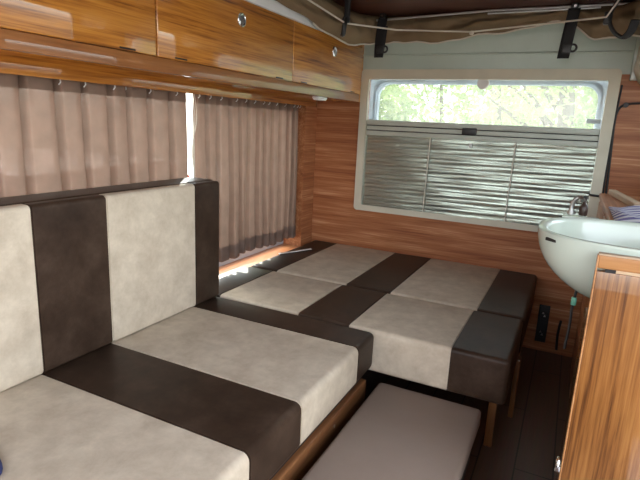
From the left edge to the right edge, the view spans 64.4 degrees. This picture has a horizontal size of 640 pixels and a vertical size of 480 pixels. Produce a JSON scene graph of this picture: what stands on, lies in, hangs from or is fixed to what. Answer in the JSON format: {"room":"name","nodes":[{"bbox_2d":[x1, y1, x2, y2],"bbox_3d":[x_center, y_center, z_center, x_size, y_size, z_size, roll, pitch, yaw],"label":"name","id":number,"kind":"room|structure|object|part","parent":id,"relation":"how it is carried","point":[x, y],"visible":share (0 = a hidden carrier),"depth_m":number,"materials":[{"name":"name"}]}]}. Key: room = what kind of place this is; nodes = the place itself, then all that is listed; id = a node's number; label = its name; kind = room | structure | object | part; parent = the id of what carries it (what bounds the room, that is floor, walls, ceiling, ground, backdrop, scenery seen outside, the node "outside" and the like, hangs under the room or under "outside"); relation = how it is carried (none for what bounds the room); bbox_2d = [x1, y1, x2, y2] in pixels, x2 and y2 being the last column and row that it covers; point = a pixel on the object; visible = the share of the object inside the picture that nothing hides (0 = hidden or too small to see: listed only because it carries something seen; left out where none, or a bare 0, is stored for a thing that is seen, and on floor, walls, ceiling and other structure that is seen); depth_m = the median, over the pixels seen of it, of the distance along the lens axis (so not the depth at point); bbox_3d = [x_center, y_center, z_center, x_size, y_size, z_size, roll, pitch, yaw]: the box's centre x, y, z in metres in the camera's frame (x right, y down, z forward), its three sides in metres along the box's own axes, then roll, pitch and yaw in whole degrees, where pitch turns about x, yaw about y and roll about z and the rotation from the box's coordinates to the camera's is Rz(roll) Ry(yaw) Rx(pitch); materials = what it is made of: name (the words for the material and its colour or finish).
{"room":"vehicle interior","nodes":[
{"label":"vehicle interior","id":0,"kind":"room"},
{"bbox_2d":[283,105,316,245],"bbox_3d":[-0.894,-0.149,1.807,0.160,1.800,3.525,9,14,25],"label":"wall","id":1,"kind":"structure","parent":0,"point":[307,115],"depth_m":3.24,"materials":[{"name":"brown wood"}]},
{"bbox_2d":[0,0,364,101],"bbox_3d":[-0.599,-0.734,1.677,0.308,0.355,3.272,9,14,25],"label":"upper cabinet","id":2,"kind":"object","parent":1,"relation":"attached to","point":[239,42],"visible":0.98,"depth_m":1.71,"materials":[{"name":"brown wood"}]},
{"bbox_3d":[-0.704,-0.623,1.178,0.026,0.262,0.855,9,14,25],"label":"door","id":3,"kind":"part","parent":2,"relation":"part of","materials":[{"name":"brown wood"}]},
{"bbox_2d":[0,49,316,106],"bbox_3d":[-0.745,-0.579,1.762,0.018,0.074,3.234,9,14,25],"label":"valance","id":4,"kind":"object","parent":2,"relation":"attached to","point":[11,62],"visible":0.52,"depth_m":1.84,"materials":[{"name":"brown wood"}]},
{"bbox_3d":[-0.321,-0.778,1.930,0.028,0.262,0.850,9,14,25],"label":"door","id":5,"kind":"part","parent":2,"relation":"part of","materials":[{"name":"brown wood"}]},
{"bbox_3d":[-0.297,-0.836,1.929,0.008,0.034,0.034,9,14,25],"label":"push knob","id":6,"kind":"part","parent":2,"relation":"part of","materials":[{"name":"silver metal"}]},
{"bbox_2d":[244,0,321,31],"bbox_3d":[-0.774,-0.813,1.292,0.306,0.045,2.970,9,14,25],"label":"trim","id":7,"kind":"structure","parent":2,"relation":"attached to","point":[274,6],"depth_m":2.17,"materials":[{"name":"white plastic"}]},
{"bbox_2d":[312,96,326,100],"bbox_3d":[-0.001,-0.736,2.643,0.040,0.018,0.100,9,14,25],"label":"light","id":8,"kind":"object","parent":2,"relation":"attached to","point":[319,98],"visible":1,"depth_m":2.61,"materials":[{"name":"white plastic"}]},
{"bbox_3d":[0.052,-0.929,2.664,0.026,0.262,0.812,9,14,25],"label":"door","id":9,"kind":"part","parent":2,"relation":"part of","materials":[{"name":"brown wood"}]},
{"bbox_2d":[219,241,282,266],"bbox_3d":[-0.905,-0.170,1.922,0.025,0.952,3.025,9,14,25],"label":"window","id":10,"kind":"structure","parent":1,"relation":"in","point":[256,250],"depth_m":2.99,"materials":[{"name":"clear glass"}]},
{"bbox_2d":[219,243,299,278],"bbox_3d":[-0.858,0.313,1.998,0.180,0.018,3.025,9,14,25],"label":"trim","id":11,"kind":"structure","parent":1,"relation":"attached to","point":[227,269],"depth_m":2.92,"materials":[{"name":"brown wood"}]},
{"bbox_3d":[-0.780,-0.609,1.788,0.020,0.024,2.960,9,14,25],"label":"rail","id":12,"kind":"object","parent":1,"relation":"attached to","visible":0},
{"bbox_2d":[0,73,196,197],"bbox_3d":[-1.033,-0.095,1.471,0.111,0.863,1.996,9,14,25],"label":"curtain","id":13,"kind":"object","parent":12,"relation":"hanging from","point":[56,135],"visible":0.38,"depth_m":1.77,"materials":[{"name":"fabric"}]},
{"bbox_3d":[-0.567,-0.458,2.268,0.009,0.465,0.027,9,14,25],"label":"draw cord","id":14,"kind":"part","parent":13,"relation":"part of","materials":[{"name":"white fabric"}]},
{"bbox_3d":[-0.564,-0.459,2.273,0.009,0.465,0.023,9,14,25],"label":"draw cord","id":15,"kind":"part","parent":13,"relation":"part of","materials":[{"name":"white fabric"}]},
{"bbox_3d":[-0.563,-0.459,2.275,0.009,0.466,0.035,9,14,25],"label":"draw cord","id":16,"kind":"part","parent":13,"relation":"part of","materials":[{"name":"white fabric"}]},
{"bbox_2d":[193,94,300,261],"bbox_3d":[-0.373,-0.363,2.773,0.110,0.863,0.964,9,14,25],"label":"curtain","id":17,"kind":"object","parent":12,"relation":"hanging from","point":[250,147],"visible":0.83,"depth_m":2.70,"materials":[{"name":"fabric"}]},
{"bbox_2d":[275,0,634,16],"bbox_3d":[0.127,-0.893,1.168,2.320,0.030,3.585,9,14,25],"label":"ceiling","id":18,"kind":"structure","parent":0,"point":[392,8],"depth_m":2.53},
{"bbox_2d":[340,0,350,36],"bbox_3d":[0.125,-1.069,2.420,0.044,0.191,0.052,1,13,-9],"label":"roof hook","id":19,"kind":"object","parent":18,"relation":"attached to","point":[346,18],"visible":0.98,"depth_m":2.41,"materials":[{"name":"black plastic"}]},
{"bbox_2d":[308,0,619,34],"bbox_3d":[0.534,-1.034,2.318,1.344,0.090,0.618,2,13,-5],"label":"cord","id":20,"kind":"object","parent":19,"relation":"attached to","point":[311,1],"visible":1,"depth_m":2.44,"materials":[{"name":"beige fabric"}]},
{"bbox_2d":[374,13,387,57],"bbox_3d":[0.341,-1.117,2.776,0.082,0.226,0.040,9,14,25],"label":"strap","id":21,"kind":"object","parent":18,"relation":"hanging from","point":[380,39],"visible":0.98,"depth_m":2.77,"materials":[{"name":"black fabric"}]},
{"bbox_2d":[276,0,639,45],"bbox_3d":[0.396,-0.876,1.625,1.566,0.187,2.322,9,14,25],"label":"canvas","id":22,"kind":"object","parent":18,"relation":"attached to","point":[594,29],"visible":0.73,"depth_m":2.57},
{"bbox_2d":[376,2,629,20],"bbox_3d":[0.887,-1.139,2.542,1.280,0.034,0.012,9,14,25],"label":"roof rail","id":23,"kind":"object","parent":18,"relation":"attached to","point":[621,3],"visible":1,"depth_m":2.52,"materials":[{"name":"metal"}]},
{"bbox_2d":[488,6,600,13],"bbox_3d":[1.061,-1.098,2.428,0.500,0.013,0.009,9,14,25],"label":"roof rail","id":24,"kind":"object","parent":18,"relation":"attached to","point":[594,7],"visible":1,"depth_m":2.43,"materials":[{"name":"metal"}]},
{"bbox_2d":[557,3,580,58],"bbox_3d":[1.174,-0.979,2.381,0.083,0.242,0.040,9,14,25],"label":"strap","id":25,"kind":"object","parent":18,"relation":"hanging from","point":[566,43],"visible":0.98,"depth_m":2.38,"materials":[{"name":"black fabric"}]},
{"bbox_2d":[603,0,639,38],"bbox_3d":[1.264,-0.937,2.119,0.066,0.184,0.145,-7,16,-37],"label":"strap loop","id":26,"kind":"object","parent":18,"relation":"hanging from","point":[633,24],"visible":0.97,"depth_m":2.13,"materials":[{"name":"black fabric"}]},
{"bbox_2d":[311,74,639,356],"bbox_3d":[0.864,-0.176,2.952,2.320,1.500,0.060,9,14,25],"label":"wall","id":27,"kind":"structure","parent":0,"point":[335,219],"depth_m":3.00,"materials":[{"name":"brown wood"}]},
{"bbox_2d":[354,69,621,231],"bbox_3d":[0.855,-0.519,2.871,1.357,0.846,0.077,9,14,25],"label":"window","id":28,"kind":"structure","parent":27,"relation":"in","point":[605,82],"depth_m":2.75,"materials":[{"name":"white plastic"}]},
{"bbox_2d":[362,119,599,224],"bbox_3d":[0.841,-0.504,2.848,1.256,0.756,0.036,9,14,25],"label":"blind","id":29,"kind":"object","parent":28,"relation":"attached to","point":[453,169],"visible":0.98,"depth_m":2.85,"materials":[{"name":"silver metal"}]},
{"bbox_3d":[0.624,-0.380,2.974,0.012,0.434,0.005,9,14,25],"label":"blind cord","id":30,"kind":"part","parent":29,"relation":"part of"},
{"bbox_3d":[0.830,-0.602,2.823,0.080,0.040,0.018,9,14,25],"label":"pull handle","id":31,"kind":"part","parent":29,"relation":"part of","materials":[{"name":"black plastic"}]},
{"bbox_3d":[0.848,-0.601,2.832,1.256,0.091,0.024,9,14,25],"label":"blind rail","id":32,"kind":"part","parent":29,"relation":"part of","materials":[{"name":"grey plastic"}]},
{"bbox_3d":[1.040,-0.315,2.777,0.012,0.434,0.005,9,14,25],"label":"blind cord","id":33,"kind":"part","parent":29,"relation":"part of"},
{"bbox_3d":[0.863,-0.511,2.893,1.266,0.778,0.033,9,14,25],"label":"moulding","id":34,"kind":"part","parent":28,"relation":"part of","materials":[{"name":"white plastic"}]},
{"bbox_2d":[363,23,639,80],"bbox_3d":[0.709,-1.066,2.838,1.890,0.330,0.076,9,14,25],"label":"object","id":35,"kind":"structure","parent":27,"relation":"attached to","point":[537,47],"depth_m":2.66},
{"bbox_2d":[534,304,550,342],"bbox_3d":[1.248,0.469,2.849,0.056,0.217,0.011,9,14,25],"label":"panel","id":36,"kind":"object","parent":27,"relation":"attached to","point":[544,310],"visible":1,"depth_m":2.85,"materials":[{"name":"black plastic"}]},
{"bbox_2d":[555,320,561,349],"bbox_3d":[1.322,0.529,2.818,0.020,0.171,0.020,9,14,25],"label":"loop","id":37,"kind":"object","parent":27,"relation":"attached to","point":[560,321],"visible":1,"depth_m":2.81,"materials":[{"name":"black rubber"}]},
{"bbox_2d":[588,85,639,196],"bbox_3d":[1.517,-0.470,2.514,0.262,0.570,0.032,7,14,20],"label":"power cable","id":38,"kind":"object","parent":27,"relation":"attached to","point":[608,165],"visible":0.9,"depth_m":2.54,"materials":[{"name":"black rubber"}]},
{"bbox_2d":[385,347,571,479],"bbox_3d":[0.043,0.893,1.580,2.320,0.040,3.585,9,14,25],"label":"floor","id":39,"kind":"structure","parent":0,"point":[526,445],"depth_m":2.17,"materials":[{"name":"brown wood"}]},
{"bbox_2d":[269,378,365,479],"bbox_3d":[-0.652,0.749,1.322,0.880,0.290,1.965,9,14,25],"label":"storage bench","id":40,"kind":"object","parent":39,"relation":"on","point":[305,456],"visible":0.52,"depth_m":1.65,"materials":[{"name":"brown wood"}]},
{"bbox_2d":[0,297,373,479],"bbox_3d":[-0.628,0.536,1.270,0.888,0.148,1.972,9,14,25],"label":"seat cushion","id":41,"kind":"object","parent":40,"relation":"on","point":[217,388],"visible":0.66,"depth_m":1.42,"materials":[{"name":"beige leather"}]},
{"bbox_2d":[0,459,2,474],"bbox_3d":[-0.788,0.470,1.091,0.227,0.042,0.150,9,14,25],"label":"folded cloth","id":42,"kind":"object","parent":41,"relation":"on","point":[1,465],"visible":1,"depth_m":1.09,"materials":[{"name":"blue fabric"}]},
{"bbox_2d":[0,177,218,391],"bbox_3d":[-0.938,0.164,1.351,0.161,0.509,1.972,9,14,25],"label":"backrest cushion","id":43,"kind":"object","parent":41,"relation":"on","point":[83,271],"visible":1,"depth_m":1.62,"materials":[{"name":"beige fabric"}]},
{"bbox_3d":[-0.917,0.186,1.269,0.049,0.506,0.420,9,14,25],"label":"cream panel","id":44,"kind":"part","parent":43,"relation":"part of","materials":[{"name":"leather"}]},
{"bbox_3d":[-0.767,0.125,1.565,0.049,0.506,0.254,9,14,25],"label":"dark panel","id":45,"kind":"part","parent":43,"relation":"part of","materials":[{"name":"brown leather"}]},
{"bbox_3d":[-0.616,0.063,1.863,0.049,0.506,0.426,9,14,25],"label":"cream panel","id":46,"kind":"part","parent":43,"relation":"part of","materials":[{"name":"leather"}]},
{"bbox_3d":[-0.485,0.010,2.119,0.049,0.506,0.160,9,14,25],"label":"dark panel","id":47,"kind":"part","parent":43,"relation":"part of","materials":[{"name":"brown leather"}]},
{"bbox_3d":[-0.658,0.548,1.212,0.888,0.148,0.420,9,14,25],"label":"cream panel","id":48,"kind":"part","parent":41,"relation":"part of","materials":[{"name":"leather"}]},
{"bbox_3d":[-0.507,0.487,1.508,0.888,0.148,0.256,9,14,25],"label":"dark panel","id":49,"kind":"part","parent":41,"relation":"part of","materials":[{"name":"brown leather"}]},
{"bbox_3d":[-0.356,0.426,1.804,0.888,0.148,0.420,9,14,25],"label":"cream panel","id":50,"kind":"part","parent":41,"relation":"part of","materials":[{"name":"leather"}]},
{"bbox_3d":[-0.226,0.373,2.061,0.888,0.148,0.166,9,14,25],"label":"dark panel","id":51,"kind":"part","parent":41,"relation":"part of","materials":[{"name":"brown leather"}]},
{"bbox_2d":[302,383,480,479],"bbox_3d":[0.204,0.769,1.537,0.390,0.236,0.878,9,14,25],"label":"footstool","id":52,"kind":"object","parent":39,"relation":"on","point":[396,433],"visible":1,"depth_m":1.60,"materials":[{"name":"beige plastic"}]},
{"bbox_2d":[361,313,530,446],"bbox_3d":[0.314,0.499,2.661,1.398,0.266,1.165,9,14,25],"label":"platform bed","id":53,"kind":"object","parent":39,"relation":"on","point":[373,378],"visible":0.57,"depth_m":2.16,"materials":[{"name":"brown wood"}]},
{"bbox_2d":[216,267,522,404],"bbox_3d":[0.130,0.360,2.244,1.385,0.174,0.462,9,14,25],"label":"cushion","id":54,"kind":"object","parent":53,"relation":"on","point":[467,352],"visible":0.73,"depth_m":2.00,"materials":[{"name":"beige fabric"}]},
{"bbox_3d":[-0.418,0.274,2.505,0.158,0.174,0.462,9,14,25],"label":"dark panel","id":55,"kind":"part","parent":54,"relation":"part of","materials":[{"name":"brown fabric"}]},
{"bbox_3d":[-0.170,0.313,2.387,0.398,0.174,0.462,9,14,25],"label":"cream panel","id":56,"kind":"part","parent":54,"relation":"part of","materials":[{"name":"leather"}]},
{"bbox_3d":[0.110,0.357,2.254,0.227,0.174,0.462,9,14,25],"label":"dark panel","id":57,"kind":"part","parent":54,"relation":"part of","materials":[{"name":"brown leather"}]},
{"bbox_3d":[0.389,0.401,2.121,0.399,0.174,0.462,9,14,25],"label":"cream panel","id":58,"kind":"part","parent":54,"relation":"part of","materials":[{"name":"leather"}]},
{"bbox_3d":[0.658,0.443,1.993,0.203,0.174,0.462,9,14,25],"label":"dark panel","id":59,"kind":"part","parent":54,"relation":"part of","materials":[{"name":"brown fabric"}]},
{"bbox_2d":[251,240,536,352],"bbox_3d":[0.410,0.244,2.788,1.389,0.182,0.770,9,14,25],"label":"cushion","id":60,"kind":"object","parent":53,"relation":"on","point":[506,293],"depth_m":2.67,"materials":[{"name":"brown leather"}]},
{"bbox_3d":[-0.136,0.162,3.049,0.168,0.174,0.770,9,14,25],"label":"dark panel","id":61,"kind":"part","parent":60,"relation":"part of","materials":[{"name":"brown leather"}]},
{"bbox_3d":[-0.147,0.068,3.050,0.237,0.008,0.025,-8,17,-39],"label":"plastic strip","id":62,"kind":"part","parent":60,"relation":"part of","materials":[{"name":"white plastic"}]},
{"bbox_3d":[0.117,0.202,2.929,0.398,0.174,0.770,9,14,25],"label":"cream panel","id":63,"kind":"part","parent":60,"relation":"part of","materials":[{"name":"fabric"}]},
{"bbox_3d":[0.396,0.246,2.796,0.227,0.174,0.770,9,14,25],"label":"dark panel","id":64,"kind":"part","parent":60,"relation":"part of","materials":[{"name":"brown fabric"}]},
{"bbox_3d":[0.676,0.290,2.663,0.399,0.174,0.770,9,14,25],"label":"cream panel","id":65,"kind":"part","parent":60,"relation":"part of","materials":[{"name":"fabric"}]},
{"bbox_3d":[0.942,0.332,2.536,0.197,0.174,0.770,9,14,25],"label":"dark panel","id":66,"kind":"part","parent":60,"relation":"part of","materials":[{"name":"brown leather"}]},
{"bbox_3d":[0.662,0.692,1.966,0.030,0.236,0.017,9,14,25],"label":"leg","id":67,"kind":"part","parent":53,"relation":"part of","materials":[{"name":"brown wood"}]},
{"bbox_3d":[0.840,0.633,2.190,0.020,0.266,0.060,9,14,25],"label":"leg","id":68,"kind":"part","parent":53,"relation":"part of","materials":[{"name":"brown wood"}]},
{"bbox_2d":[569,201,605,397],"bbox_3d":[1.242,0.375,1.910,0.463,0.929,0.920,9,14,25],"label":"base cabinet","id":69,"kind":"object","parent":39,"relation":"on","point":[600,213],"visible":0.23,"depth_m":2.24,"materials":[{"name":"brown wood"}]},
{"bbox_2d":[599,189,639,219],"bbox_3d":[1.268,-0.098,1.799,0.463,0.042,0.940,9,14,25],"label":"countertop","id":70,"kind":"structure","parent":69,"relation":"on","point":[606,200],"depth_m":2.00,"materials":[{"name":"brown wood"}]},
{"bbox_3d":[1.230,-0.169,2.055,0.030,0.022,0.480,7,14,18],"label":"wooden strip","id":71,"kind":"part","parent":70,"relation":"part of","materials":[{"name":"brown wood"}]},
{"bbox_2d":[609,206,639,222],"bbox_3d":[1.123,-0.068,1.594,0.362,0.023,0.422,9,14,25],"label":"striped towel","id":72,"kind":"object","parent":70,"relation":"on","point":[629,213],"visible":0.89,"depth_m":1.62,"materials":[{"name":"blue fabric"}]},
{"bbox_2d":[555,252,639,479],"bbox_3d":[0.889,0.489,1.273,0.520,0.960,0.462,9,14,25],"label":"base cabinet","id":73,"kind":"object","parent":39,"relation":"on","point":[601,438],"visible":1,"depth_m":1.11,"materials":[{"name":"brown wood"}]},
{"bbox_2d":[538,217,639,348],"bbox_3d":[0.843,0.159,1.244,0.616,0.333,0.429,9,14,25],"label":"basin","id":74,"kind":"object","parent":73,"relation":"in","point":[570,246],"visible":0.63,"depth_m":1.24,"materials":[{"name":"white ceramic"}]},
{"bbox_2d":[562,195,599,218],"bbox_3d":[0.771,-0.081,1.497,0.100,0.100,0.039,9,14,25],"label":"faucet","id":75,"kind":"object","parent":74,"relation":"attached to","point":[570,210],"visible":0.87,"depth_m":1.50,"materials":[{"name":"metal"}]},
{"bbox_3d":[0.758,-0.107,1.495,0.017,0.050,0.043,-4,15,-27],"label":"spout","id":76,"kind":"part","parent":75,"relation":"part of","materials":[{"name":"metal"}]},
{"bbox_2d":[578,196,587,215],"bbox_3d":[0.780,-0.101,1.499,0.024,0.057,0.024,9,14,25],"label":"bottle","id":77,"kind":"object","parent":74,"relation":"on","point":[583,209],"visible":0.93,"depth_m":1.49,"materials":[{"name":"brown plastic"}]},
{"bbox_3d":[0.846,0.078,1.225,0.612,0.167,0.424,9,14,25],"label":"bowl","id":78,"kind":"part","parent":74,"relation":"part of","materials":[{"name":"white ceramic"}]},
{"bbox_3d":[0.846,0.092,1.228,0.612,0.186,0.424,9,14,25],"label":"bowl","id":79,"kind":"part","parent":74,"relation":"part of","materials":[{"name":"white ceramic"}]},
{"bbox_3d":[0.821,0.080,0.978,0.505,0.028,0.019,9,14,25],"label":"rail","id":80,"kind":"part","parent":73,"relation":"part of","materials":[{"name":"brown wood"}]},
{"bbox_3d":[0.829,0.098,0.976,0.484,0.006,0.014,9,14,25],"label":"groove trim","id":81,"kind":"part","parent":73,"relation":"part of","materials":[{"name":"brown wood"}]},
{"bbox_3d":[1.082,0.161,0.866,0.060,1.800,3.525,9,14,25],"label":"wall","id":82,"kind":"structure","parent":0,"visible":0},
{"bbox_2d":[633,46,639,83],"bbox_3d":[1.627,-0.774,2.247,0.394,0.230,0.230,9,14,25],"label":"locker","id":83,"kind":"object","parent":82,"relation":"attached to","point":[636,68],"visible":1,"depth_m":2.34,"materials":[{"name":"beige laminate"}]},
{"label":"outside","id":84,"kind":"structure","parent":0,"visible":0},
{"bbox_2d":[188,159,193,176],"bbox_3d":[-0.712,1.281,1.767,28.000,0.050,30.000,9,14,25],"label":"ground","id":85,"kind":"structure","parent":84,"point":[190,162],"depth_m":16.66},
{"bbox_2d":[378,84,420,120],"bbox_3d":[0.381,-2.180,7.315,2.493,4.323,2.481,10,15,28],"label":"tree","id":86,"kind":"object","parent":85,"relation":"on","point":[391,114],"visible":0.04,"depth_m":7.07,"materials":[{"name":"green plant"}]},
{"bbox_2d":[380,84,596,141],"bbox_3d":[2.932,-1.831,8.401,10.113,3.690,0.836,9,14,25],"label":"hedge","id":87,"kind":"object","parent":85,"relation":"on","point":[438,107],"visible":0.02,"depth_m":8.47,"materials":[{"name":"green plant"}]},
{"bbox_2d":[446,85,552,142],"bbox_3d":[3.645,-3.361,11.046,3.560,5.245,3.397,7,14,18],"label":"tree","id":88,"kind":"object","parent":85,"relation":"on","point":[491,91],"visible":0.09,"depth_m":10.63,"materials":[{"name":"green plant"}]},
{"bbox_2d":[487,85,597,143],"bbox_3d":[2.974,-1.745,6.380,2.364,4.136,2.484,11,15,31],"label":"tree","id":89,"kind":"object","parent":85,"relation":"on","point":[566,107],"visible":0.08,"depth_m":6.21,"materials":[{"name":"green plant"}]}
]}

